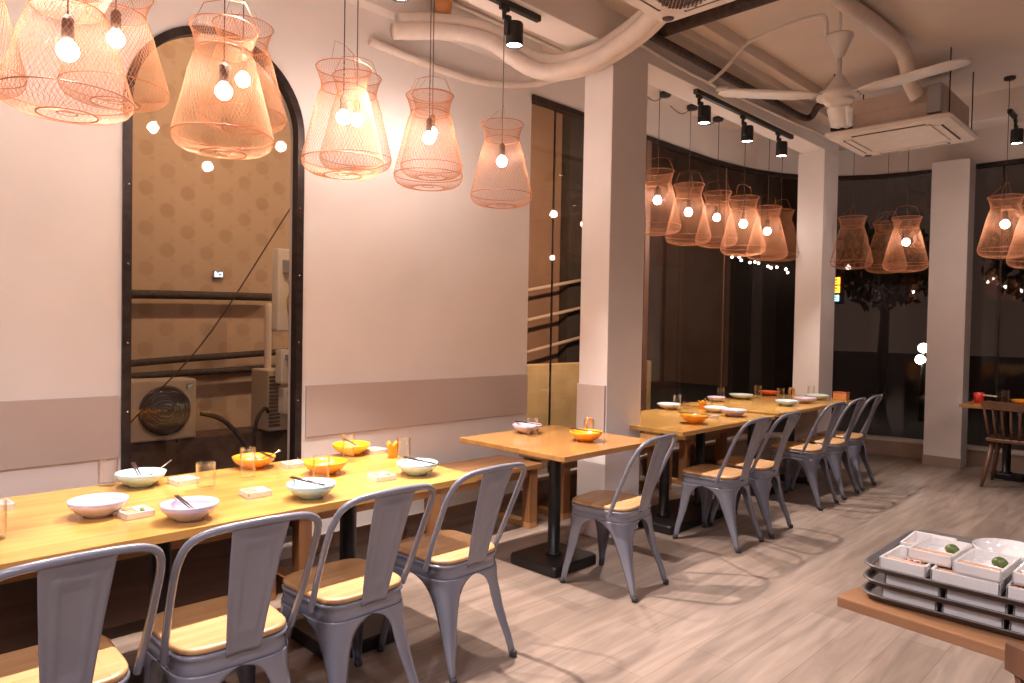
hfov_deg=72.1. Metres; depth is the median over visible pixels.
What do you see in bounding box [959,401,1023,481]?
dining table
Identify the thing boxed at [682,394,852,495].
dining table
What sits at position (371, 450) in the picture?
sauce dish
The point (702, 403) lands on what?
cup
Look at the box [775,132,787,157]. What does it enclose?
track spotlight
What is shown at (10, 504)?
sauce dish
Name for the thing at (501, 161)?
lampshade
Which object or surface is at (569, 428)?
chopstick
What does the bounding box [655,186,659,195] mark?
socket
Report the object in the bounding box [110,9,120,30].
socket
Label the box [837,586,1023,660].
side table
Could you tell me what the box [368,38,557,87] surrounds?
drain pipe
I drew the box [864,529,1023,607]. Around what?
serving tray
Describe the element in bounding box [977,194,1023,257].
lampshade
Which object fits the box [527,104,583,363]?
wall
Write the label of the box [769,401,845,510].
dining chair
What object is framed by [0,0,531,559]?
wall
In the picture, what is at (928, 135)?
grille
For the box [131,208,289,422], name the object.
cable
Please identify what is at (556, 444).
dining table
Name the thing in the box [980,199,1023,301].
tree
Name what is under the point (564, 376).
wall
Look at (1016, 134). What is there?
track spotlight
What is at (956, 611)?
dish
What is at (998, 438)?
spindle chair
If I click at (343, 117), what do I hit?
lampshade
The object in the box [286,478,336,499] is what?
bowl
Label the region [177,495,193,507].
chopstick
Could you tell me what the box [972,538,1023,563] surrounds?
bowl
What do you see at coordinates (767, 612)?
floor
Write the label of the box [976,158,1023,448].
window
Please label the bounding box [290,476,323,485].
chopstick
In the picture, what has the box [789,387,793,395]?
glass
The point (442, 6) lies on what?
smoke detector
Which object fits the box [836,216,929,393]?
tree
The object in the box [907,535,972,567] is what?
dish
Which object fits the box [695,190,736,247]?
lampshade
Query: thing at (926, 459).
trim
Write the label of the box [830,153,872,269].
pendant lamp
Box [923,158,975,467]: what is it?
pillar
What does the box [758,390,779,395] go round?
bowl
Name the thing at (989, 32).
ceiling
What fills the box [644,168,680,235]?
lampshade
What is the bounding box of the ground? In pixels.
[538,351,1023,469]
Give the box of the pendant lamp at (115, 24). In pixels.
[57,0,169,112]
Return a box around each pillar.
[577,54,647,537]
[793,150,838,468]
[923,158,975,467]
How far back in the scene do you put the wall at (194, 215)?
5.55 m
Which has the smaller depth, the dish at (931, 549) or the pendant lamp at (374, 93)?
the dish at (931, 549)
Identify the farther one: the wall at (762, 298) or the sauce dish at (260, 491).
the wall at (762, 298)
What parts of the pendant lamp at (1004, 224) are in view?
bulb, cord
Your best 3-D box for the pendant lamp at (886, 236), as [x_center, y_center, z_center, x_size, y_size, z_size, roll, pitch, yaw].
[3.955,-1.523,7.412,0.403,1.599,0.403,0,1,-28]
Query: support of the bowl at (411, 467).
on the dining table at (41, 526)
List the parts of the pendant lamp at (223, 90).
handle, cord, bulb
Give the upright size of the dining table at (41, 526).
0.750 m
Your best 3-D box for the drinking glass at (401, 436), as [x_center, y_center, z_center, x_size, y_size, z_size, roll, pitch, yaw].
[-0.530,0.527,3.447,0.068,0.115,0.068,2,2,45]
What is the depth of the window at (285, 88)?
4.05 m
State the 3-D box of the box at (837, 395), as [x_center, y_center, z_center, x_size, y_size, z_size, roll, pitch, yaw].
[3.255,0.535,6.960,0.134,0.081,0.094,2,2,45]
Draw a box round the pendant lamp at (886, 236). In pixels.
[865,159,906,273]
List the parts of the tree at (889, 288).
crown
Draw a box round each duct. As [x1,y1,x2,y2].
[390,10,664,80]
[827,0,923,101]
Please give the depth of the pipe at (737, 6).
4.57 m
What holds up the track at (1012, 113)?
attached to the beam at (989, 109)
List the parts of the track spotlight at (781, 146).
stem, arm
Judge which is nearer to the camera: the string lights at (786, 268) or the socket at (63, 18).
the socket at (63, 18)
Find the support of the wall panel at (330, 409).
attached to the wall at (400, 283)
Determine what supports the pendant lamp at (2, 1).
hanging from the ceiling
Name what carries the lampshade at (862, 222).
on the pendant lamp at (862, 222)
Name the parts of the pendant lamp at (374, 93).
handle, bulb, cord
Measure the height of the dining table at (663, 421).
0.750 m
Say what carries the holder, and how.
on the dining table at (1005, 473)
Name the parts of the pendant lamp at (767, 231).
bulb, cord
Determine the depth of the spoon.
2.88 m
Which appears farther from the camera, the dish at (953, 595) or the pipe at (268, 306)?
the pipe at (268, 306)
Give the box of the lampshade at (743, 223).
[720,195,765,255]
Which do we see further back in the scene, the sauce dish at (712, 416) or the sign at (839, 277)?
the sign at (839, 277)
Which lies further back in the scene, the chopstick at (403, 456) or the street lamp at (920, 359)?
the street lamp at (920, 359)
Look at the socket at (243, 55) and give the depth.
3.34 m
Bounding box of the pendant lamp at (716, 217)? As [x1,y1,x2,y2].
[695,133,736,247]
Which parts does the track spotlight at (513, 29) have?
stem, arm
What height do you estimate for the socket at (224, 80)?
0.084 m
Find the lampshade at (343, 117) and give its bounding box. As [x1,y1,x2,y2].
[301,59,383,179]
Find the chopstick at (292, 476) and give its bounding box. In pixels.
[292,476,325,485]
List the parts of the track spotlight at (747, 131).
stem, arm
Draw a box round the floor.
[101,452,1023,682]
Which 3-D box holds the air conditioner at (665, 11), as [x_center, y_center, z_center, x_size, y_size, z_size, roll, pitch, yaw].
[0.852,-2.008,3.247,0.960,0.558,0.960,2,2,45]
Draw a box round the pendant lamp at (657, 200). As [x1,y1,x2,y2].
[644,96,680,235]
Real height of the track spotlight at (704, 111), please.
0.206 m
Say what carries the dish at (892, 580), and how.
on the serving tray at (875, 577)
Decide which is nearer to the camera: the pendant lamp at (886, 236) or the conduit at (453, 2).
the conduit at (453, 2)
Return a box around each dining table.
[0,453,477,682]
[460,425,655,577]
[630,406,774,534]
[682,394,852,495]
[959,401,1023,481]
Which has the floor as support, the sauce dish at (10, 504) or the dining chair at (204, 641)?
the dining chair at (204, 641)
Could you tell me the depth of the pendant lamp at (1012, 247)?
5.71 m
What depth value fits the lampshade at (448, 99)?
4.50 m
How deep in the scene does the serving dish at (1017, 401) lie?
6.70 m
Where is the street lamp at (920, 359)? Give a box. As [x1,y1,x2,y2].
[915,343,926,421]
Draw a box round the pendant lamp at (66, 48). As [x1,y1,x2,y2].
[0,0,134,125]
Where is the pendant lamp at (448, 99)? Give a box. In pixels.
[400,0,462,180]
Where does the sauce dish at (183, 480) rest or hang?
on the dining table at (41, 526)
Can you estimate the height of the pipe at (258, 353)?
0.157 m
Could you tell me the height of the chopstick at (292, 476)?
0.007 m
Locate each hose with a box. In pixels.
[199,411,251,452]
[252,406,269,451]
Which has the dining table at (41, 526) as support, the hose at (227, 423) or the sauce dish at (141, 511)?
the sauce dish at (141, 511)
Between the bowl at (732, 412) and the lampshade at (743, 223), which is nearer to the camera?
the bowl at (732, 412)
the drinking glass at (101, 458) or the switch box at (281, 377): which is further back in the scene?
the switch box at (281, 377)
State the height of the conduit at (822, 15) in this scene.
0.316 m
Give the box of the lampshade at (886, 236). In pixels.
[865,221,906,272]
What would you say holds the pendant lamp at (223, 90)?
hanging from the ceiling
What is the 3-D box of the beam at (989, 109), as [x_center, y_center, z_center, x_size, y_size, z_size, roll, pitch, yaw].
[5.745,-2.120,5.349,6.710,0.250,0.300,2,2,45]
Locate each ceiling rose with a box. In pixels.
[647,91,670,100]
[670,104,697,113]
[697,116,723,124]
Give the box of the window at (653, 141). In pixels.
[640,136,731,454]
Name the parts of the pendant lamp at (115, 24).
bulb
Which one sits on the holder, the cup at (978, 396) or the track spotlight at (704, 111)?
the cup at (978, 396)
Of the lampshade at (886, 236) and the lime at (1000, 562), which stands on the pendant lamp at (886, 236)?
the lampshade at (886, 236)
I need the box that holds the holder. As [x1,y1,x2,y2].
[969,392,997,402]
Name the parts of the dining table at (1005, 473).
plate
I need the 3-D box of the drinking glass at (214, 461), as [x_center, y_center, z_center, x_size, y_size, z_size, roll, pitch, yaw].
[-1.218,0.534,2.798,0.074,0.105,0.074,2,2,45]
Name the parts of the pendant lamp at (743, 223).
bulb, cord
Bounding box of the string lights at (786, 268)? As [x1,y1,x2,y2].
[731,254,788,273]
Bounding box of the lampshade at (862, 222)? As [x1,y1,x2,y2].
[830,215,872,268]
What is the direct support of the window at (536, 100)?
in the wall at (400, 283)
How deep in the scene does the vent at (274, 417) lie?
5.51 m
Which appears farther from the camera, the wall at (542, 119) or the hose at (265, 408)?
the wall at (542, 119)
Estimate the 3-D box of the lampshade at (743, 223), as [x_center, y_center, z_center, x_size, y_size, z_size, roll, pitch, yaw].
[2.112,-1.048,6.427,0.398,0.528,0.399,0,1,-29]
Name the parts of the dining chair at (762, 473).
leg, leg, wood seat, leg, frame, leg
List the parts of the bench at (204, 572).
panel, panel, leg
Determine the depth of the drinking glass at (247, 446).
2.98 m
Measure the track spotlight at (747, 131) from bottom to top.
0.206 m
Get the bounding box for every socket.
[61,15,73,40]
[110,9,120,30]
[219,62,228,82]
[239,55,246,71]
[340,93,347,109]
[353,99,359,113]
[426,117,432,131]
[499,143,504,155]
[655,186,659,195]
[686,199,690,207]
[741,211,745,219]
[1003,211,1007,219]
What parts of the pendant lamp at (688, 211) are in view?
bulb, cord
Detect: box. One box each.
[272,248,288,330]
[275,349,287,383]
[278,387,287,413]
[833,391,849,399]
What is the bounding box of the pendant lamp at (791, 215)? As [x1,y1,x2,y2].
[760,158,798,261]
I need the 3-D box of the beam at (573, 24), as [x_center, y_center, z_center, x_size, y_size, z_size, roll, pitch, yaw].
[-0.476,-2.129,3.636,0.240,0.380,10.900,2,2,45]
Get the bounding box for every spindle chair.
[980,401,1023,486]
[1004,640,1023,682]
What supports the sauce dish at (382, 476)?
on the dining table at (41, 526)
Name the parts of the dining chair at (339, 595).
leg, leg, wood seat, leg, frame, leg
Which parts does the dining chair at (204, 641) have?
leg, leg, wood seat, leg, leg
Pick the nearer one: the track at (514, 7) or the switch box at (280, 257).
the track at (514, 7)
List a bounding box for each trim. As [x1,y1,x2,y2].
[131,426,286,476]
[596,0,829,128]
[729,164,931,180]
[922,454,960,468]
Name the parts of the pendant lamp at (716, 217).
bulb, cord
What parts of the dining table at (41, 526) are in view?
plate, plate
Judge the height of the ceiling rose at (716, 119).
0.074 m
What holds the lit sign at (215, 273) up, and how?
attached to the wall at (194, 215)
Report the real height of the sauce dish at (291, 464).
0.022 m
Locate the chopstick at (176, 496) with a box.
[174,495,191,508]
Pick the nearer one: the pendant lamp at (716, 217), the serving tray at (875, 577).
the serving tray at (875, 577)
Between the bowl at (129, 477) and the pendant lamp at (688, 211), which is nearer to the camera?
the bowl at (129, 477)
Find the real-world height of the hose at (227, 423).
0.888 m
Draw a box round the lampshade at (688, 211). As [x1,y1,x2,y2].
[665,182,710,245]
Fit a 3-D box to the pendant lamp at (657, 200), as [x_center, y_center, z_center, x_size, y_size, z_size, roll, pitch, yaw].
[1.232,-1.619,5.916,0.403,1.439,0.403,2,1,28]
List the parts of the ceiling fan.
blade, rod, motor, blade, blade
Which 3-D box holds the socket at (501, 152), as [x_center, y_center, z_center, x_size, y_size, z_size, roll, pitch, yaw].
[-0.064,-1.238,4.542,0.038,0.084,0.038,1,1,1]
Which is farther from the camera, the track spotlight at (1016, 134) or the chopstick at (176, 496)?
the track spotlight at (1016, 134)
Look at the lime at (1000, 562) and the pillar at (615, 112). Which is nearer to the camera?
the lime at (1000, 562)
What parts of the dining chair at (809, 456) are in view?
leg, leg, wood seat, leg, frame, leg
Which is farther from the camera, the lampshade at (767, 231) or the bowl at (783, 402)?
the lampshade at (767, 231)
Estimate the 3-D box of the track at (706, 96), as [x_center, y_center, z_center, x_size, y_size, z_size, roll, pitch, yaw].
[2.030,-1.930,6.039,0.036,0.035,1.760,2,2,45]
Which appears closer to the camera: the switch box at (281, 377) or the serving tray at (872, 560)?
the serving tray at (872, 560)
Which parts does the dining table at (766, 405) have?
plate, plate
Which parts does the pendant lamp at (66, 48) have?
bulb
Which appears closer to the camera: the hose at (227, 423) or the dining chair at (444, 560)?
the dining chair at (444, 560)
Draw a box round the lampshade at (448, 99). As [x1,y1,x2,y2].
[401,89,461,180]
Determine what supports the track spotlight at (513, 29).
attached to the track at (514, 7)
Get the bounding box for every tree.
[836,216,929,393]
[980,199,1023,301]
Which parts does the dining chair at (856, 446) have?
wood seat, leg, leg, frame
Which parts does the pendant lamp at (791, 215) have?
cord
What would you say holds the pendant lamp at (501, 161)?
hanging from the ceiling
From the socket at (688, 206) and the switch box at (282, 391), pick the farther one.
the socket at (688, 206)
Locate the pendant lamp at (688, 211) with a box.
[665,112,710,245]
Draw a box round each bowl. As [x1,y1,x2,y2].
[66,493,128,518]
[114,467,166,487]
[159,496,218,522]
[232,452,275,468]
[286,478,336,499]
[303,457,347,474]
[332,440,369,455]
[396,458,437,475]
[512,422,541,433]
[569,429,602,441]
[657,402,680,409]
[680,413,708,423]
[704,406,727,412]
[707,396,725,401]
[721,408,746,416]
[729,393,752,398]
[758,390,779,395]
[775,399,797,405]
[793,396,816,402]
[804,393,829,399]
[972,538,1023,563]
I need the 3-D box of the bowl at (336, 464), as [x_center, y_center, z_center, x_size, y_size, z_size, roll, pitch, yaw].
[-0.830,0.558,3.132,0.192,0.056,0.192,2,2,45]
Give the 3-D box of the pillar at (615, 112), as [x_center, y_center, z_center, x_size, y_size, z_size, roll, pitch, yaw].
[0.696,-0.310,4.890,0.240,3.270,0.400,2,2,45]
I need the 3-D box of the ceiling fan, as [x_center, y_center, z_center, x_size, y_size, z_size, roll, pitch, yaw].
[2.359,-1.950,4.739,1.380,0.685,1.419,2,2,45]
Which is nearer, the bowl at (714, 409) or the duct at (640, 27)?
the duct at (640, 27)
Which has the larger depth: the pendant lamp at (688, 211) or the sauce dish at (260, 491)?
the pendant lamp at (688, 211)
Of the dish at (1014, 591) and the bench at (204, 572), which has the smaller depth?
the dish at (1014, 591)
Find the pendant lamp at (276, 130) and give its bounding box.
[196,0,286,135]
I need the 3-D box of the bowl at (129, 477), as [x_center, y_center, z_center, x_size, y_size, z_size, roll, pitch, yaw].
[-1.494,0.552,2.833,0.188,0.057,0.188,2,2,45]
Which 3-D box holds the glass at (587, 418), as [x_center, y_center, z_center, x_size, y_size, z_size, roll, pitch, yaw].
[0.491,0.532,4.490,0.068,0.097,0.068,2,2,45]
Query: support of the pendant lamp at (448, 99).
hanging from the ceiling
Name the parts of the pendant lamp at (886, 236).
cord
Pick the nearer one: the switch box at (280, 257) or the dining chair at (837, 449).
the switch box at (280, 257)
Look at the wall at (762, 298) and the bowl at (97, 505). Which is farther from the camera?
the wall at (762, 298)
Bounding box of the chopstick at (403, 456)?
[403,456,434,463]
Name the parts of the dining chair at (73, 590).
wood seat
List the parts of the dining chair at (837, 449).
leg, wood seat, leg, frame, leg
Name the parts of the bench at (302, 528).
leg, leg, leg, seat, leg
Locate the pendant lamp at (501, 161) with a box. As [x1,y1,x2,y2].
[470,47,531,208]
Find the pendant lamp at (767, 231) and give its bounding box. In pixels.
[746,139,787,260]
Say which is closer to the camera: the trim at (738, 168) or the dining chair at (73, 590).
the dining chair at (73, 590)
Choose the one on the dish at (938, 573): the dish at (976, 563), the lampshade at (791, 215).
the dish at (976, 563)
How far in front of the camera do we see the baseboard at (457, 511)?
4.92 m
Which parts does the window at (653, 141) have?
head frame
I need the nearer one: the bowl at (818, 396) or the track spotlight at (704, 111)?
the track spotlight at (704, 111)
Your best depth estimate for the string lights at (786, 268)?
16.10 m
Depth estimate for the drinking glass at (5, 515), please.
2.13 m
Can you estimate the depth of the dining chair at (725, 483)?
4.64 m
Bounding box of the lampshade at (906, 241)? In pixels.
[882,216,928,271]
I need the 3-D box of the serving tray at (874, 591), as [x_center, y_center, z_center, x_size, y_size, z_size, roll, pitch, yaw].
[1.254,0.645,1.724,0.632,0.018,0.472,2,2,45]
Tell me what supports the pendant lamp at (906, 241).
hanging from the ceiling
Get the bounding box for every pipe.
[131,348,287,366]
[131,365,275,378]
[132,290,271,300]
[264,303,271,367]
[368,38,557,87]
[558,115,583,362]
[649,33,825,120]
[656,0,778,36]
[716,85,729,91]
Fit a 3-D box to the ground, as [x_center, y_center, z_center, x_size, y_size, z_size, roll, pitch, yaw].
[14.047,1.425,21.292,70.000,0.160,70.000,2,2,45]
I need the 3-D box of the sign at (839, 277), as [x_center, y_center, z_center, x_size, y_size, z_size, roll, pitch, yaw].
[6.246,-1.017,13.584,0.300,0.600,0.078,2,2,45]
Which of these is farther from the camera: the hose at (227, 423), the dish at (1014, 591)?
the hose at (227, 423)
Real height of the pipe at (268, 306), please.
0.670 m
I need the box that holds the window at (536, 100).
[532,94,649,472]
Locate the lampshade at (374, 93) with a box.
[320,69,390,174]
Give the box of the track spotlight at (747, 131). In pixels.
[740,115,753,142]
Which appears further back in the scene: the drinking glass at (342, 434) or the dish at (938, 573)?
the drinking glass at (342, 434)
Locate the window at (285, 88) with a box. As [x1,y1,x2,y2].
[121,25,304,535]
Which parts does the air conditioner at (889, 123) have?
panel, hanger rod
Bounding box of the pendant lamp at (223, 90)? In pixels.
[170,0,273,159]
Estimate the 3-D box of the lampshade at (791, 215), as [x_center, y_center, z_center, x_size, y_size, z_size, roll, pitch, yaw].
[2.845,-1.120,7.460,0.399,0.528,0.398,1,1,-19]
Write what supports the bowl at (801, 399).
on the dining table at (766, 405)
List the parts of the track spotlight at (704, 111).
stem, arm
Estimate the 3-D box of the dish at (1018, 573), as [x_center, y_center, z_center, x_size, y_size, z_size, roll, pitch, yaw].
[1.219,0.533,1.589,0.150,0.028,0.120,0,2,-43]
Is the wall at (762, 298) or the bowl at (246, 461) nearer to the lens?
the bowl at (246, 461)
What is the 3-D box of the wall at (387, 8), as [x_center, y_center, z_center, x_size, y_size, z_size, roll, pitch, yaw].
[-2.375,-2.229,2.985,0.100,0.220,7.300,2,2,45]
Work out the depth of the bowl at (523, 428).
4.37 m
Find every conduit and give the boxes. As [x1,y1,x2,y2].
[452,1,562,52]
[640,44,830,140]
[708,13,828,83]
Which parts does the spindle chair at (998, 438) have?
leg, leg, crest rail, seat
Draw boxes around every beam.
[464,0,838,155]
[839,86,1023,150]
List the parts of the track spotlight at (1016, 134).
stem, arm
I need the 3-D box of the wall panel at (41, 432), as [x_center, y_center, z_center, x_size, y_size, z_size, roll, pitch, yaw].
[-2.587,0.431,2.939,0.014,0.315,1.720,2,2,45]
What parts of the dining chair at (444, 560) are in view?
leg, leg, wood seat, frame, leg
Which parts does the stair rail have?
rail, rail, rail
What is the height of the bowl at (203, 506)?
0.057 m
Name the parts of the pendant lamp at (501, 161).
bulb, cord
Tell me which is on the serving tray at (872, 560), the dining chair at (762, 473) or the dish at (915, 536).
the dish at (915, 536)
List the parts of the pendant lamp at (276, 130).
bulb, cord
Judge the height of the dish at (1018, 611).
0.029 m
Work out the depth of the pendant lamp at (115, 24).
2.85 m
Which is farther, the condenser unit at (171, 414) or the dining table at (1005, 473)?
the dining table at (1005, 473)
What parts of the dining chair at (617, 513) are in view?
leg, leg, wood seat, leg, frame, leg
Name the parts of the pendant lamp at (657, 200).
bulb, cord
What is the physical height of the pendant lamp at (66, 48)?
1.547 m
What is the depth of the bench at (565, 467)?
5.28 m
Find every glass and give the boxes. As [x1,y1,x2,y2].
[0,499,6,539]
[98,458,117,486]
[196,461,215,490]
[240,446,255,479]
[313,454,329,478]
[342,434,353,462]
[397,436,410,458]
[584,417,593,428]
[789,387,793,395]
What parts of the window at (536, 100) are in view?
head frame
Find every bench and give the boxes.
[0,532,275,654]
[276,455,542,583]
[519,433,672,518]
[645,426,756,484]
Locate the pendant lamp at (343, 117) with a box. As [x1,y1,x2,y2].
[301,0,383,179]
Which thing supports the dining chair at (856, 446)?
on the floor
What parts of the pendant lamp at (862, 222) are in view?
cord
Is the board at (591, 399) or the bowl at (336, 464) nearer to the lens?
the bowl at (336, 464)
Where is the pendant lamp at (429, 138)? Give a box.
[393,0,462,191]
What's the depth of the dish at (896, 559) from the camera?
1.74 m
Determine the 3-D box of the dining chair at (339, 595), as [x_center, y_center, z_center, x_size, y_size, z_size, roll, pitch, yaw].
[-0.587,0.923,2.597,0.527,0.859,0.440,2,2,44]
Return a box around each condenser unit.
[131,377,195,443]
[251,368,287,431]
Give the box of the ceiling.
[452,0,1023,137]
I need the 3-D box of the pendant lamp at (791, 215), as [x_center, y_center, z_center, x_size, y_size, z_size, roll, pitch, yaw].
[2.853,-1.599,7.449,0.403,1.489,0.403,1,1,-19]
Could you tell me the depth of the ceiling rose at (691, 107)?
7.00 m
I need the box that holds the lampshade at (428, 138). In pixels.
[394,89,462,191]
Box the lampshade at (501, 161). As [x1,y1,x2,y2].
[470,118,531,208]
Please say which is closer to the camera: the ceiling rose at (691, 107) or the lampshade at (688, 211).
the lampshade at (688, 211)
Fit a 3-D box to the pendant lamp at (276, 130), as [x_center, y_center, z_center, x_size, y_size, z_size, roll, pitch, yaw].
[-1.276,-1.669,3.347,0.403,1.316,0.403,2,1,24]
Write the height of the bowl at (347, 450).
0.056 m
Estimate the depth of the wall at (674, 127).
7.66 m
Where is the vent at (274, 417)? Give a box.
[269,376,279,426]
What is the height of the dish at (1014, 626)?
0.029 m
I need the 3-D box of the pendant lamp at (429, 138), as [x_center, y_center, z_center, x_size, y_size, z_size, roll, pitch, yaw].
[-0.473,-1.609,4.072,0.403,1.439,0.403,1,1,16]
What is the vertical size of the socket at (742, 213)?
0.084 m
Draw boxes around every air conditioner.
[623,0,734,22]
[825,47,978,156]
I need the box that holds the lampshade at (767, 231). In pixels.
[746,205,787,260]
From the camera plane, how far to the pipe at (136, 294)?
5.42 m
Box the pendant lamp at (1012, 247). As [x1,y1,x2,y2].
[1006,201,1023,268]
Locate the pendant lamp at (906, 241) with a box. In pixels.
[882,150,928,272]
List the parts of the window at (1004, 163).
head frame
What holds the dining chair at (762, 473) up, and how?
on the floor
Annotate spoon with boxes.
[143,460,171,475]
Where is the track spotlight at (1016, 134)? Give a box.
[1010,119,1023,144]
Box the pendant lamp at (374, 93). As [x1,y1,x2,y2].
[319,0,391,174]
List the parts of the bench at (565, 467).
leg, leg, seat, leg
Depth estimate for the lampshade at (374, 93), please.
3.96 m
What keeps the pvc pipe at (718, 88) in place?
attached to the beam at (573, 24)
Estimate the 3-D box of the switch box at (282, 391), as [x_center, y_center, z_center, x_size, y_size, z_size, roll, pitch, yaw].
[-1.700,0.451,5.385,0.127,0.200,0.130,2,2,45]
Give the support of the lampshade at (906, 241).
on the pendant lamp at (906, 241)
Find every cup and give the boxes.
[386,441,399,457]
[698,400,706,408]
[969,392,984,402]
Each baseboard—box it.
[312,490,522,551]
[537,432,1023,500]
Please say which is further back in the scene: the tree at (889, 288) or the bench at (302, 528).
the tree at (889, 288)
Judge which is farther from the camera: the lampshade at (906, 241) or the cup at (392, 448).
the lampshade at (906, 241)
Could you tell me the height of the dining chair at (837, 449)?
0.859 m
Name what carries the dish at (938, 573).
on the serving tray at (872, 560)
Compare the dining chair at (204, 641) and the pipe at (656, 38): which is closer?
the dining chair at (204, 641)
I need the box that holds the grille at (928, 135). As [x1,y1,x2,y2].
[852,125,949,151]
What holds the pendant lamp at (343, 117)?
hanging from the ceiling
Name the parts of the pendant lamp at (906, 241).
bulb, cord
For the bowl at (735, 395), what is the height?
0.046 m
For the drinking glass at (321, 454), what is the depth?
2.98 m
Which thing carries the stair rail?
on the ground
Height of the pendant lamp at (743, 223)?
1.551 m
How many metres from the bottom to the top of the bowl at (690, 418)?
0.061 m
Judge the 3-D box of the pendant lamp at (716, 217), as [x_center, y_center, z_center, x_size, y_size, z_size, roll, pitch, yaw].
[2.007,-1.633,6.866,0.403,1.424,0.403,2,1,23]
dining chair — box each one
[0,543,165,682]
[143,511,321,682]
[268,483,435,682]
[377,462,526,682]
[560,433,677,602]
[673,417,771,553]
[708,411,800,538]
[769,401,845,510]
[789,398,866,499]
[816,394,882,490]
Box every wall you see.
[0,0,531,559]
[131,37,290,430]
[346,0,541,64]
[526,360,650,427]
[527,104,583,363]
[532,51,1023,175]
[727,254,795,394]
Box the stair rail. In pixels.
[527,279,580,353]
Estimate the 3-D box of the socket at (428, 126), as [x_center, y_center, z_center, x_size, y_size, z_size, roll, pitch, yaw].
[-0.479,-1.255,4.080,0.038,0.084,0.038,1,1,16]
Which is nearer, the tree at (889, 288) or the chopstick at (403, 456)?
the chopstick at (403, 456)
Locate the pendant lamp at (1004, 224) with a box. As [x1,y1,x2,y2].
[977,75,1023,258]
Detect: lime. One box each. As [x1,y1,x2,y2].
[945,544,959,553]
[991,557,1008,567]
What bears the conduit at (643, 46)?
attached to the beam at (573, 24)
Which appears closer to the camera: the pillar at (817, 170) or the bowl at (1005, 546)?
the bowl at (1005, 546)
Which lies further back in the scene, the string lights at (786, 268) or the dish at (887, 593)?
the string lights at (786, 268)
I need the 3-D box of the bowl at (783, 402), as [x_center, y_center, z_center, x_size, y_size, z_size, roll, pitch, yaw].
[2.458,0.550,6.300,0.200,0.051,0.200,2,2,45]
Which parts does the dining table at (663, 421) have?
plate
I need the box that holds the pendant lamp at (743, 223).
[720,143,765,256]
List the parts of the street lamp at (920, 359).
globe, globe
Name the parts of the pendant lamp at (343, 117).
bulb, cord, handle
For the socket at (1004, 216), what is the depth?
6.10 m
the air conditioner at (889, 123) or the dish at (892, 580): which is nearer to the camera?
the dish at (892, 580)
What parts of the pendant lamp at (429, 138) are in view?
bulb, cord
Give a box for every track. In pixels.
[489,0,540,22]
[693,88,793,138]
[1007,109,1016,118]
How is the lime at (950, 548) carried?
on the dish at (931, 549)
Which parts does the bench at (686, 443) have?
leg, leg, leg, seat, leg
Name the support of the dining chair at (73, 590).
on the floor
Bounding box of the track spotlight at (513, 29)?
[499,4,522,48]
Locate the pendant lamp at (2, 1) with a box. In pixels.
[0,0,27,99]
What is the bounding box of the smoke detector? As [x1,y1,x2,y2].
[435,0,451,13]
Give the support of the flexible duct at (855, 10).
hanging from the ceiling
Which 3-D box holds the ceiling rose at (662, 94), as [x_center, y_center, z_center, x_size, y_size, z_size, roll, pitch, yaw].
[1.357,-2.316,6.645,0.290,0.074,0.110,1,1,0]
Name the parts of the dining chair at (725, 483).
leg, leg, wood seat, leg, frame, leg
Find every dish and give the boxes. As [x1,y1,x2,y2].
[0,499,14,510]
[116,505,154,520]
[167,475,199,486]
[239,486,271,498]
[280,459,304,468]
[362,447,386,454]
[367,471,395,481]
[708,414,718,418]
[879,545,934,577]
[882,588,941,610]
[885,574,944,596]
[900,531,956,546]
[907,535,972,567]
[930,565,1011,595]
[942,603,1008,627]
[945,589,1012,612]
[952,547,1020,583]
[1006,580,1023,600]
[1009,620,1023,633]
[1010,399,1023,403]
[1012,562,1023,585]
[1013,606,1023,616]
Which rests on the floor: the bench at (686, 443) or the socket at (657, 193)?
the bench at (686, 443)
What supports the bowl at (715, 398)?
on the dining table at (766, 405)
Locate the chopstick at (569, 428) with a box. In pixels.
[569,428,600,432]
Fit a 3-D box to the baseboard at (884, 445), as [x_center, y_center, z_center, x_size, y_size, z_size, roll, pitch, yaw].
[4.827,1.269,6.527,9.180,0.190,3.642,1,1,12]
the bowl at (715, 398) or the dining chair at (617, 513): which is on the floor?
the dining chair at (617, 513)
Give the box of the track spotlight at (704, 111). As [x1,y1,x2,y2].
[696,94,710,124]
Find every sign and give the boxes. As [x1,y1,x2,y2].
[212,270,223,277]
[835,273,844,303]
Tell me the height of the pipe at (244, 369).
0.102 m
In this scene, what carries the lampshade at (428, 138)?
on the pendant lamp at (429, 138)
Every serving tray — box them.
[861,580,1023,639]
[863,567,1023,623]
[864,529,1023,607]
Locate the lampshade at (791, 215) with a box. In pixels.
[760,209,798,260]
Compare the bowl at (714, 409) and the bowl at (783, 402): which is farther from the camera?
the bowl at (783, 402)
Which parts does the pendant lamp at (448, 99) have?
cord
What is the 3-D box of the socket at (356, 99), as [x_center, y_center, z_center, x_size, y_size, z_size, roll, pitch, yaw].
[-0.881,-1.330,3.991,0.038,0.084,0.038,1,1,-20]
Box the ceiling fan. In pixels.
[718,11,972,128]
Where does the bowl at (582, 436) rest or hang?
on the dining table at (556, 444)
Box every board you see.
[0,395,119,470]
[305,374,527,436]
[576,383,605,432]
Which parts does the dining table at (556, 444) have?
plate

